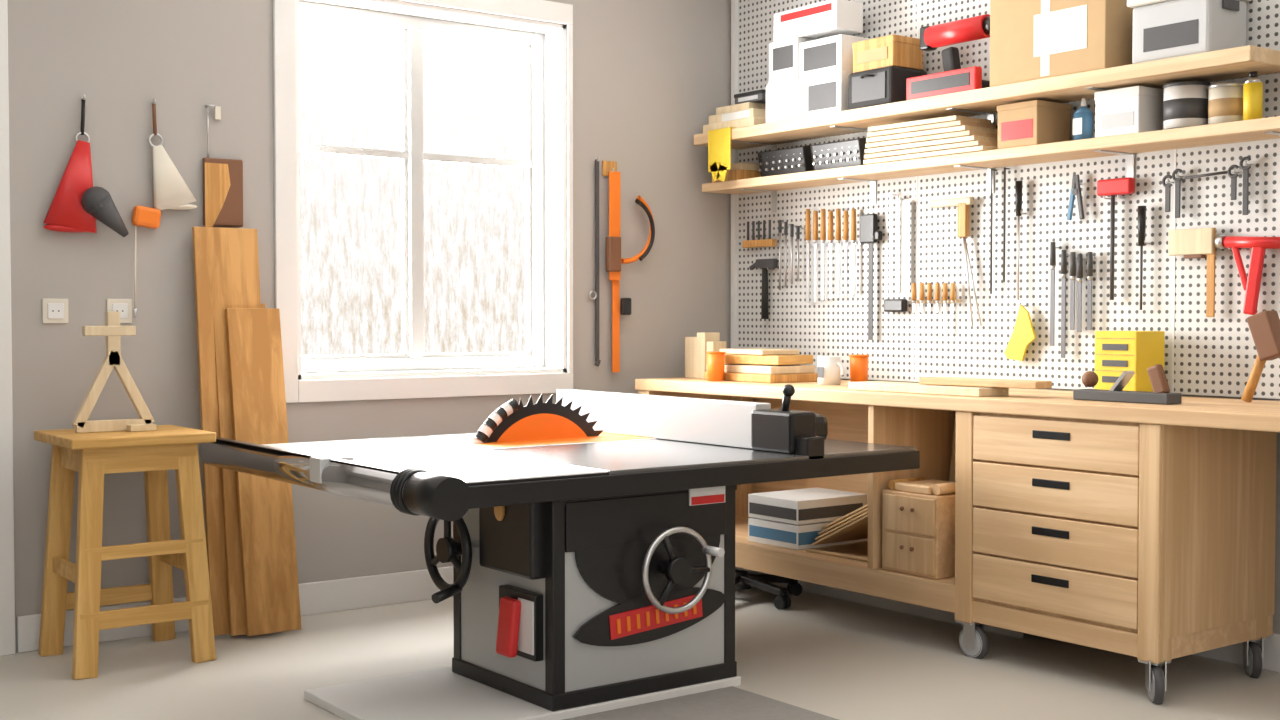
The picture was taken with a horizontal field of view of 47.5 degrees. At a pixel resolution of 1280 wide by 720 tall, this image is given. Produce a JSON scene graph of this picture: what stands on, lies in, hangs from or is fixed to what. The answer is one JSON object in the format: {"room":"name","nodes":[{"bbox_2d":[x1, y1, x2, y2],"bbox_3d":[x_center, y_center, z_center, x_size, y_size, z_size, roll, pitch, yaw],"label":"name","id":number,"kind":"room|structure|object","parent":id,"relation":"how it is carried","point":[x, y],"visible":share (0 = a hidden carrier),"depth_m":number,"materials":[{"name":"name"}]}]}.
{"room":"woodworking workshop","nodes":[
{"label":"woodworking workshop","id":0,"kind":"room"},
{"bbox_2d":[8,0,730,651],"bbox_3d":[-2.422,-0.452,5.186,7.500,3.000,0.250,-1,2,-37],"label":"wall","id":1,"kind":"structure","parent":0,"point":[648,75],"depth_m":5.60,"materials":[{"name":"paint"}]},
{"bbox_2d":[0,0,15,655],"bbox_3d":[-2.294,-0.250,5.112,0.150,2.600,0.029,-1,2,-37],"label":"trim","id":2,"kind":"structure","parent":1,"relation":"attached to","point":[7,566],"depth_m":5.14,"materials":[{"name":"white"}]},
{"bbox_2d":[42,298,67,322],"bbox_3d":[-2.114,-0.177,5.259,0.090,0.090,0.012,-1,2,-37],"label":"electrical outlet","id":3,"kind":"object","parent":1,"relation":"attached to","point":[53,310],"visible":1,"depth_m":5.25,"materials":[{"name":"beige plastic"}]},
{"bbox_2d":[43,94,128,236],"bbox_3d":[-2.009,-0.706,5.270,0.285,0.514,0.108,0,2,-15],"label":"tool pouch","id":4,"kind":"object","parent":1,"relation":"attached to","point":[76,205],"visible":1,"depth_m":5.26,"materials":[{"name":"red fabric"}]},
{"bbox_2d":[107,299,131,322],"bbox_3d":[-1.931,-0.182,5.395,0.090,0.090,0.012,-1,2,-37],"label":"electrical outlet","id":5,"kind":"object","parent":1,"relation":"attached to","point":[124,306],"visible":0.76,"depth_m":5.40,"materials":[{"name":"beige plastic"}]},
{"bbox_2d":[132,99,196,317],"bbox_3d":[-1.786,-0.568,5.466,0.247,0.818,0.053,-1,2,-37],"label":"chalk line","id":6,"kind":"object","parent":1,"relation":"attached to","point":[171,191],"visible":1,"depth_m":5.44,"materials":[{"name":"white fabric"}]},
{"bbox_2d":[203,104,242,226],"bbox_3d":[-1.609,-0.732,5.606,0.155,0.494,0.032,-1,2,-37],"label":"cutting board","id":7,"kind":"object","parent":1,"relation":"attached to","point":[222,178],"visible":1,"depth_m":5.59,"materials":[{"name":"brown wood"}]},
{"bbox_2d":[17,566,452,652],"bbox_3d":[-0.882,0.955,6.205,3.358,0.130,0.017,-1,2,-37],"label":"baseboard","id":8,"kind":"structure","parent":1,"relation":"attached to","point":[320,597],"depth_m":5.92,"materials":[{"name":"white"}]},
{"bbox_2d":[273,0,572,402],"bbox_3d":[-0.944,-0.718,6.254,1.415,1.750,0.250,-1,2,-37],"label":"window","id":9,"kind":"structure","parent":1,"relation":"in","point":[548,45],"depth_m":6.29,"materials":[{"name":"white wood"}]},
{"bbox_2d":[589,157,600,365],"bbox_3d":[-0.210,-0.449,6.659,0.062,0.957,0.028,-1,2,-37],"label":"bar","id":10,"kind":"object","parent":1,"relation":"attached to","point":[596,298],"visible":1,"depth_m":6.66,"materials":[{"name":"silver metal"}]},
{"bbox_2d":[602,161,654,371],"bbox_3d":[-0.048,-0.432,6.758,0.272,0.974,0.063,-1,2,-37],"label":"strap","id":11,"kind":"object","parent":1,"relation":"attached to","point":[622,306],"visible":1,"depth_m":6.71,"materials":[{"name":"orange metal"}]},
{"bbox_2d":[0,585,1279,719],"bbox_3d":[0.340,1.204,1.522,7.500,0.100,9.500,-1,2,-37],"label":"floor","id":12,"kind":"structure","parent":0,"point":[836,658],"depth_m":4.94,"materials":[{"name":"concrete"}]},
{"bbox_2d":[34,425,215,679],"bbox_3d":[-1.811,0.652,5.118,0.490,0.803,0.470,-1,2,-37],"label":"wooden stool","id":13,"kind":"object","parent":12,"relation":"on","point":[93,455],"visible":1,"depth_m":5.04,"materials":[{"name":"brown wood"}]},
{"bbox_2d":[72,311,155,432],"bbox_3d":[-1.834,0.040,5.081,0.278,0.420,0.077,-1,2,-37],"label":"stand","id":14,"kind":"object","parent":13,"relation":"on","point":[112,330],"visible":1,"depth_m":5.08,"materials":[{"name":"brown wood"}]},
{"bbox_2d":[192,227,300,635],"bbox_3d":[-1.493,0.261,5.521,0.315,1.532,0.267,-1,2,-37],"label":"boards","id":15,"kind":"object","parent":12,"relation":"on","point":[251,544],"visible":0.88,"depth_m":5.51,"materials":[{"name":"brown wood"}]},
{"bbox_2d":[199,384,919,719],"bbox_3d":[-0.286,0.562,5.214,2.065,0.972,1.848,-1,2,-37],"label":"saw","id":16,"kind":"object","parent":12,"relation":"on","point":[591,549],"visible":1,"depth_m":4.56,"materials":[{"name":"white"}]},
{"bbox_2d":[563,686,838,719],"bbox_3d":[0.247,1.078,3.956,0.960,0.012,1.120,-1,2,-37],"label":"rubber mat","id":17,"kind":"object","parent":12,"relation":"on","point":[727,703],"visible":1,"depth_m":4.39,"materials":[{"name":"grey rubber"}]},
{"bbox_2d":[735,569,801,608],"bbox_3d":[0.438,0.961,6.179,0.560,0.117,0.538,-1,2,-37],"label":"office chair","id":18,"kind":"object","parent":12,"relation":"on","point":[744,580],"visible":0.45,"depth_m":6.14,"materials":[{"name":"black paint"}]},
{"bbox_2d":[635,377,1279,704],"bbox_3d":[1.267,0.586,5.475,0.718,0.932,3.460,-1,2,-37],"label":"workbench","id":19,"kind":"object","parent":12,"relation":"on","point":[1146,532],"visible":0.82,"depth_m":4.82,"materials":[{"name":"brown wood"}]},
{"bbox_2d":[685,333,725,377],"bbox_3d":[0.347,-0.023,6.755,0.200,0.210,0.220,-1,2,-37],"label":"wooden blocks","id":20,"kind":"object","parent":19,"relation":"on","point":[696,348],"depth_m":6.69},
{"bbox_2d":[706,352,725,380],"bbox_3d":[0.336,0.028,6.420,0.088,0.128,0.088,-1,2,-37],"label":"cup","id":21,"kind":"object","parent":19,"relation":"on","point":[715,360],"visible":1,"depth_m":6.39,"materials":[{"name":"orange paint"}]},
{"bbox_2d":[704,348,817,382],"bbox_3d":[0.541,0.021,6.462,0.300,0.139,0.454,-1,2,-37],"label":"stacked wood boards","id":22,"kind":"object","parent":19,"relation":"on","point":[762,365],"visible":0.8,"depth_m":6.33,"materials":[{"name":"beige wood"}]},
{"bbox_2d":[748,487,866,549],"bbox_3d":[0.712,0.669,6.167,0.402,0.202,0.312,-1,2,-37],"label":"boxes","id":23,"kind":"object","parent":19,"relation":"on","point":[791,519],"visible":0.8,"depth_m":6.04,"materials":[{"name":"white cardboard"}]},
{"bbox_2d":[818,356,843,384],"bbox_3d":[0.798,0.044,6.044,0.122,0.118,0.098,1,2,21],"label":"coffee mug","id":24,"kind":"object","parent":19,"relation":"on","point":[829,367],"visible":1,"depth_m":6.01,"materials":[{"name":"white ceramic"}]},
{"bbox_2d":[806,504,867,561],"bbox_3d":[0.964,0.645,5.869,0.429,0.262,0.402,-1,2,-40],"label":"cardboard sheets","id":25,"kind":"object","parent":19,"relation":"on","point":[854,525],"visible":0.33,"depth_m":5.84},
{"bbox_2d":[849,355,868,381],"bbox_3d":[0.915,0.040,6.077,0.088,0.124,0.088,-1,2,-37],"label":"cup","id":26,"kind":"object","parent":19,"relation":"on","point":[858,364],"visible":0.92,"depth_m":6.04,"materials":[{"name":"orange paint"}]},
{"bbox_2d":[882,477,954,578],"bbox_3d":[1.094,0.619,5.443,0.290,0.343,0.275,-1,2,-37],"label":"wooden cabinet","id":27,"kind":"object","parent":19,"relation":"on","point":[918,513],"visible":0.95,"depth_m":5.33,"materials":[{"name":"brown wood"}]},
{"bbox_2d":[848,377,1051,396],"bbox_3d":[1.124,0.094,5.347,0.181,0.058,0.828,-1,2,-37],"label":"plank","id":28,"kind":"object","parent":19,"relation":"on","point":[974,387],"visible":1,"depth_m":5.24,"materials":[{"name":"beige wood"}]},
{"bbox_2d":[949,411,955,481],"bbox_3d":[1.316,0.482,5.552,0.090,0.597,0.340,-1,2,-37],"label":"plywood sheet","id":29,"kind":"object","parent":19,"relation":"on","point":[952,476],"visible":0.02,"depth_m":5.68,"materials":[{"name":"brown wood"}]},
{"bbox_2d":[1073,364,1181,404],"bbox_3d":[1.609,0.075,4.811,0.080,0.127,0.363,-1,2,-37],"label":"plane","id":30,"kind":"object","parent":19,"relation":"on","point":[1160,394],"visible":1,"depth_m":4.77,"materials":[{"name":"grey metal"}]},
{"bbox_2d":[1095,331,1164,391],"bbox_3d":[1.752,0.011,5.208,0.173,0.231,0.173,-1,2,-37],"label":"drawer organizer","id":31,"kind":"object","parent":19,"relation":"on","point":[1116,352],"visible":0.73,"depth_m":5.14,"materials":[{"name":"yellow plastic"}]},
{"bbox_2d":[1241,311,1279,401],"bbox_3d":[2.034,-0.010,4.740,0.070,0.302,0.149,-1,2,-37],"label":"mallet","id":32,"kind":"object","parent":19,"relation":"on","point":[1264,326],"visible":1,"depth_m":4.71,"materials":[{"name":"brown wood"}]},
{"bbox_2d":[840,378,1279,633],"bbox_3d":[3.322,-0.405,3.541,0.250,3.000,9.250,-1,2,-37],"label":"wall","id":33,"kind":"structure","parent":0,"point":[1276,617],"depth_m":4.93,"materials":[{"name":"paint"}]},
{"bbox_2d":[730,0,1279,398],"bbox_3d":[1.531,-0.860,5.692,0.028,1.934,3.600,-1,2,-37],"label":"pegboard","id":34,"kind":"object","parent":33,"relation":"attached to","point":[1209,356],"visible":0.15,"depth_m":5.82,"materials":[{"name":"white"}]},
{"bbox_2d":[742,220,776,247],"bbox_3d":[0.571,-0.603,6.952,0.030,0.126,0.216,-1,2,-37],"label":"rack","id":35,"kind":"object","parent":34,"relation":"attached to","point":[764,242],"visible":1,"depth_m":6.94,"materials":[{"name":"brown wood"}]},
{"bbox_2d":[749,258,776,318],"bbox_3d":[0.591,-0.338,6.938,0.048,0.285,0.180,-1,2,-37],"label":"hammer","id":36,"kind":"object","parent":34,"relation":"attached to","point":[761,264],"visible":1,"depth_m":6.91,"materials":[{"name":"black metal"}]},
{"bbox_2d":[778,220,802,289],"bbox_3d":[0.703,-0.493,6.790,0.038,0.330,0.140,-1,2,-37],"label":"bit","id":37,"kind":"object","parent":34,"relation":"attached to","point":[780,222],"visible":1,"depth_m":6.79,"materials":[{"name":"silver metal"}]},
{"bbox_2d":[860,214,881,339],"bbox_3d":[1.016,-0.363,6.369,0.043,0.551,0.120,-1,2,-37],"label":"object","id":38,"kind":"object","parent":34,"relation":"hanging from","point":[869,234],"visible":1,"depth_m":6.36,"materials":[{"name":"silver metal"}]},
{"bbox_2d":[884,192,910,311],"bbox_3d":[1.108,-0.465,6.242,0.044,0.516,0.133,-1,2,-37],"label":"ruler","id":39,"kind":"object","parent":34,"relation":"hanging from","point":[890,305],"visible":1,"depth_m":6.22,"materials":[{"name":"grey metal"}]},
{"bbox_2d":[929,197,981,325],"bbox_3d":[1.304,-0.401,5.981,0.043,0.524,0.278,-1,2,-37],"label":"divider","id":40,"kind":"object","parent":34,"relation":"hanging from","point":[963,204],"visible":1,"depth_m":5.92,"materials":[{"name":"beige wood"}]},
{"bbox_2d":[694,45,1279,149],"bbox_3d":[1.219,-0.967,5.868,0.292,0.150,2.840,-1,2,-37],"label":"wall shelf","id":41,"kind":"object","parent":34,"relation":"attached to","point":[1237,62],"visible":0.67,"depth_m":5.44,"materials":[{"name":"brown wood"}]},
{"bbox_2d":[708,127,733,181],"bbox_3d":[0.383,-0.949,6.765,0.039,0.248,0.159,-1,2,-37],"label":"rag","id":42,"kind":"object","parent":41,"relation":"hanging from","point":[719,140],"visible":1,"depth_m":6.75,"materials":[{"name":"yellow fabric"}]},
{"bbox_2d":[703,102,765,132],"bbox_3d":[0.497,-1.133,6.840,0.220,0.125,0.371,-1,2,-37],"label":"wood","id":43,"kind":"object","parent":41,"relation":"on","point":[748,113],"visible":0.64,"depth_m":6.75,"materials":[{"name":"white wood"}]},
{"bbox_2d":[734,89,765,103],"bbox_3d":[0.556,-1.219,6.774,0.144,0.047,0.201,-1,2,-37],"label":"box","id":44,"kind":"object","parent":43,"relation":"on","point":[758,96],"visible":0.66,"depth_m":6.72,"materials":[{"name":"grey plastic"}]},
{"bbox_2d":[766,0,868,122],"bbox_3d":[0.791,-1.308,6.438,0.202,0.497,0.484,-1,2,-37],"label":"storage boxes","id":45,"kind":"object","parent":41,"relation":"on","point":[811,52],"visible":0.8,"depth_m":6.34,"materials":[{"name":"white plastic"}]},
{"bbox_2d":[849,66,926,109],"bbox_3d":[1.024,-1.129,6.098,0.260,0.160,0.252,-1,2,-37],"label":"tool case","id":46,"kind":"object","parent":41,"relation":"on","point":[885,85],"visible":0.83,"depth_m":6.01,"materials":[{"name":"black plastic"}]},
{"bbox_2d":[852,34,922,72],"bbox_3d":[1.040,-1.275,6.105,0.186,0.127,0.236,-1,2,-37],"label":"box","id":47,"kind":"object","parent":46,"relation":"on","point":[890,50],"visible":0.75,"depth_m":6.03,"materials":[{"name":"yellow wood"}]},
{"bbox_2d":[906,14,989,100],"bbox_3d":[1.265,-1.196,5.767,0.147,0.313,0.433,-1,2,-37],"label":"cordless drill","id":48,"kind":"object","parent":41,"relation":"on","point":[954,79],"visible":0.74,"depth_m":5.77,"materials":[{"name":"red plastic"}]},
{"bbox_2d":[990,0,1133,86],"bbox_3d":[1.582,-1.200,5.379,0.262,0.343,0.515,-1,2,-37],"label":"cardboard box","id":49,"kind":"object","parent":41,"relation":"on","point":[1030,40],"visible":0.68,"depth_m":5.27,"materials":[{"name":"beige cardboard"}]},
{"bbox_2d":[1127,0,1251,63],"bbox_3d":[1.883,-1.133,4.986,0.260,0.232,0.322,-1,2,-37],"label":"plastic storage bin","id":50,"kind":"object","parent":41,"relation":"on","point":[1162,29],"visible":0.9,"depth_m":4.89,"materials":[{"name":"grey plastic"}]},
{"bbox_2d":[702,116,1279,211],"bbox_3d":[1.433,-0.735,5.629,0.242,0.140,3.490,-1,2,-37],"label":"wall shelf","id":51,"kind":"object","parent":34,"relation":"attached to","point":[1267,128],"visible":0.99,"depth_m":5.49,"materials":[{"name":"brown wood"}]},
{"bbox_2d":[712,162,760,182],"bbox_3d":[0.476,-0.885,6.909,0.180,0.085,0.204,-1,2,-37],"label":"wood","id":52,"kind":"object","parent":51,"relation":"on","point":[740,170],"visible":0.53,"depth_m":6.82,"materials":[{"name":"brown wood"}]},
{"bbox_2d":[758,138,867,176],"bbox_3d":[0.765,-0.901,6.498,0.074,0.125,0.658,-1,2,-37],"label":"baskets","id":53,"kind":"object","parent":51,"relation":"on","point":[845,153],"visible":0.95,"depth_m":6.45,"materials":[{"name":"grey metal"}]},
{"bbox_2d":[863,115,997,163],"bbox_3d":[1.200,-0.888,5.891,0.253,0.146,0.638,-1,2,-37],"label":"plywood offcuts","id":54,"kind":"object","parent":51,"relation":"on","point":[949,135],"visible":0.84,"depth_m":5.79,"materials":[{"name":"brown wood"}]},
{"bbox_2d":[997,100,1071,148],"bbox_3d":[1.500,-0.886,5.533,0.206,0.167,0.191,-1,2,-37],"label":"box","id":55,"kind":"object","parent":51,"relation":"on","point":[1034,122],"visible":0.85,"depth_m":5.46,"materials":[{"name":"cardboard"}]},
{"bbox_2d":[1073,98,1092,139],"bbox_3d":[1.632,-0.880,5.354,0.071,0.165,0.070,-1,2,-37],"label":"glue bottle","id":56,"kind":"object","parent":51,"relation":"on","point":[1083,117],"visible":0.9,"depth_m":5.33,"materials":[{"name":"blue plastic"}]},
{"bbox_2d":[1094,86,1162,137],"bbox_3d":[1.760,-0.876,5.192,0.196,0.166,0.185,-1,2,-37],"label":"storage boxes","id":57,"kind":"object","parent":51,"relation":"on","point":[1135,109],"visible":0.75,"depth_m":5.12,"materials":[{"name":"white"}]},
{"bbox_2d":[1163,81,1243,129],"bbox_3d":[1.925,-0.868,4.963,0.158,0.162,0.291,-1,2,-37],"label":"cans","id":58,"kind":"object","parent":51,"relation":"on","point":[1185,103],"visible":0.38,"depth_m":4.94,"materials":[{"name":"white"}]},
{"bbox_2d":[1243,71,1262,119],"bbox_3d":[2.023,-0.866,4.797,0.060,0.168,0.060,-1,2,-37],"label":"spray can","id":59,"kind":"object","parent":51,"relation":"on","point":[1253,86],"visible":0.87,"depth_m":4.77,"materials":[{"name":"yellow plastic"}]},
{"bbox_2d":[990,167,1009,293],"bbox_3d":[1.438,-0.514,5.806,0.034,0.500,0.073,-1,2,-37],"label":"rods","id":60,"kind":"object","parent":34,"relation":"attached to","point":[1005,168],"visible":1,"depth_m":5.82,"materials":[{"name":"grey"}]},
{"bbox_2d":[1005,303,1035,360],"bbox_3d":[1.506,-0.111,5.719,0.042,0.227,0.145,-1,2,-37],"label":"rag","id":61,"kind":"object","parent":34,"relation":"attached to","point":[1023,334],"visible":1,"depth_m":5.70,"materials":[{"name":"yellow fabric"}]},
{"bbox_2d":[1015,181,1026,299],"bbox_3d":[1.495,-0.470,5.722,0.044,0.467,0.030,-1,2,-37],"label":"screwdriver","id":62,"kind":"object","parent":34,"relation":"hanging from","point":[1018,184],"visible":1,"depth_m":5.71,"materials":[{"name":"silver metal"}]},
{"bbox_2d":[1067,174,1084,219],"bbox_3d":[1.657,-0.616,5.505,0.038,0.171,0.075,-1,2,-37],"label":"pliers","id":63,"kind":"object","parent":34,"relation":"hanging from","point":[1075,190],"visible":1,"depth_m":5.49,"materials":[{"name":"silver metal"}]},
{"bbox_2d":[1097,177,1134,299],"bbox_3d":[1.758,-0.445,5.366,0.048,0.446,0.145,-1,2,-37],"label":"hammer","id":64,"kind":"object","parent":34,"relation":"attached to","point":[1117,186],"visible":1,"depth_m":5.36,"materials":[{"name":"red metal"}]},
{"bbox_2d":[1138,206,1149,309],"bbox_3d":[1.825,-0.370,5.280,0.044,0.377,0.032,-1,2,-37],"label":"screwdriver","id":65,"kind":"object","parent":34,"relation":"attached to","point":[1141,209],"visible":1,"depth_m":5.26,"materials":[{"name":"silver metal"}]},
{"bbox_2d":[1168,228,1215,316],"bbox_3d":[1.948,-0.306,5.119,0.042,0.310,0.177,-1,2,-37],"label":"mallet","id":66,"kind":"object","parent":34,"relation":"hanging from","point":[1190,243],"visible":1,"depth_m":5.07,"materials":[{"name":"brown wood"}]},
{"bbox_2d":[1162,157,1250,217],"bbox_3d":[1.980,-0.596,5.074,0.035,0.198,0.340,-1,2,-37],"label":"wrench","id":67,"kind":"object","parent":34,"relation":"attached to","point":[1245,169],"visible":1,"depth_m":5.01,"materials":[{"name":"silver metal"}]},
{"bbox_2d":[1215,235,1279,314],"bbox_3d":[2.086,-0.290,4.925,0.053,0.277,0.275,-1,2,-37],"label":"gun","id":68,"kind":"object","parent":34,"relation":"hanging from","point":[1252,284],"visible":1,"depth_m":4.92,"materials":[{"name":"red metal"}]},
{"bbox_2d":[1191,633,1279,672],"bbox_3d":[3.143,1.029,3.598,0.017,0.130,8.970,-1,2,-37],"label":"baseboard","id":69,"kind":"structure","parent":33,"relation":"attached to","point":[1271,646],"depth_m":4.95,"materials":[{"name":"white"}]},
{"label":"outside","id":70,"kind":"structure","parent":0,"visible":0},
{"bbox_2d":[299,16,525,354],"bbox_3d":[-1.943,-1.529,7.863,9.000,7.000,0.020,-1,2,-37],"label":"window glass","id":71,"kind":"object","parent":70,"point":[474,90],"depth_m":8.29,"materials":[{"name":"clear glass"}]}
]}

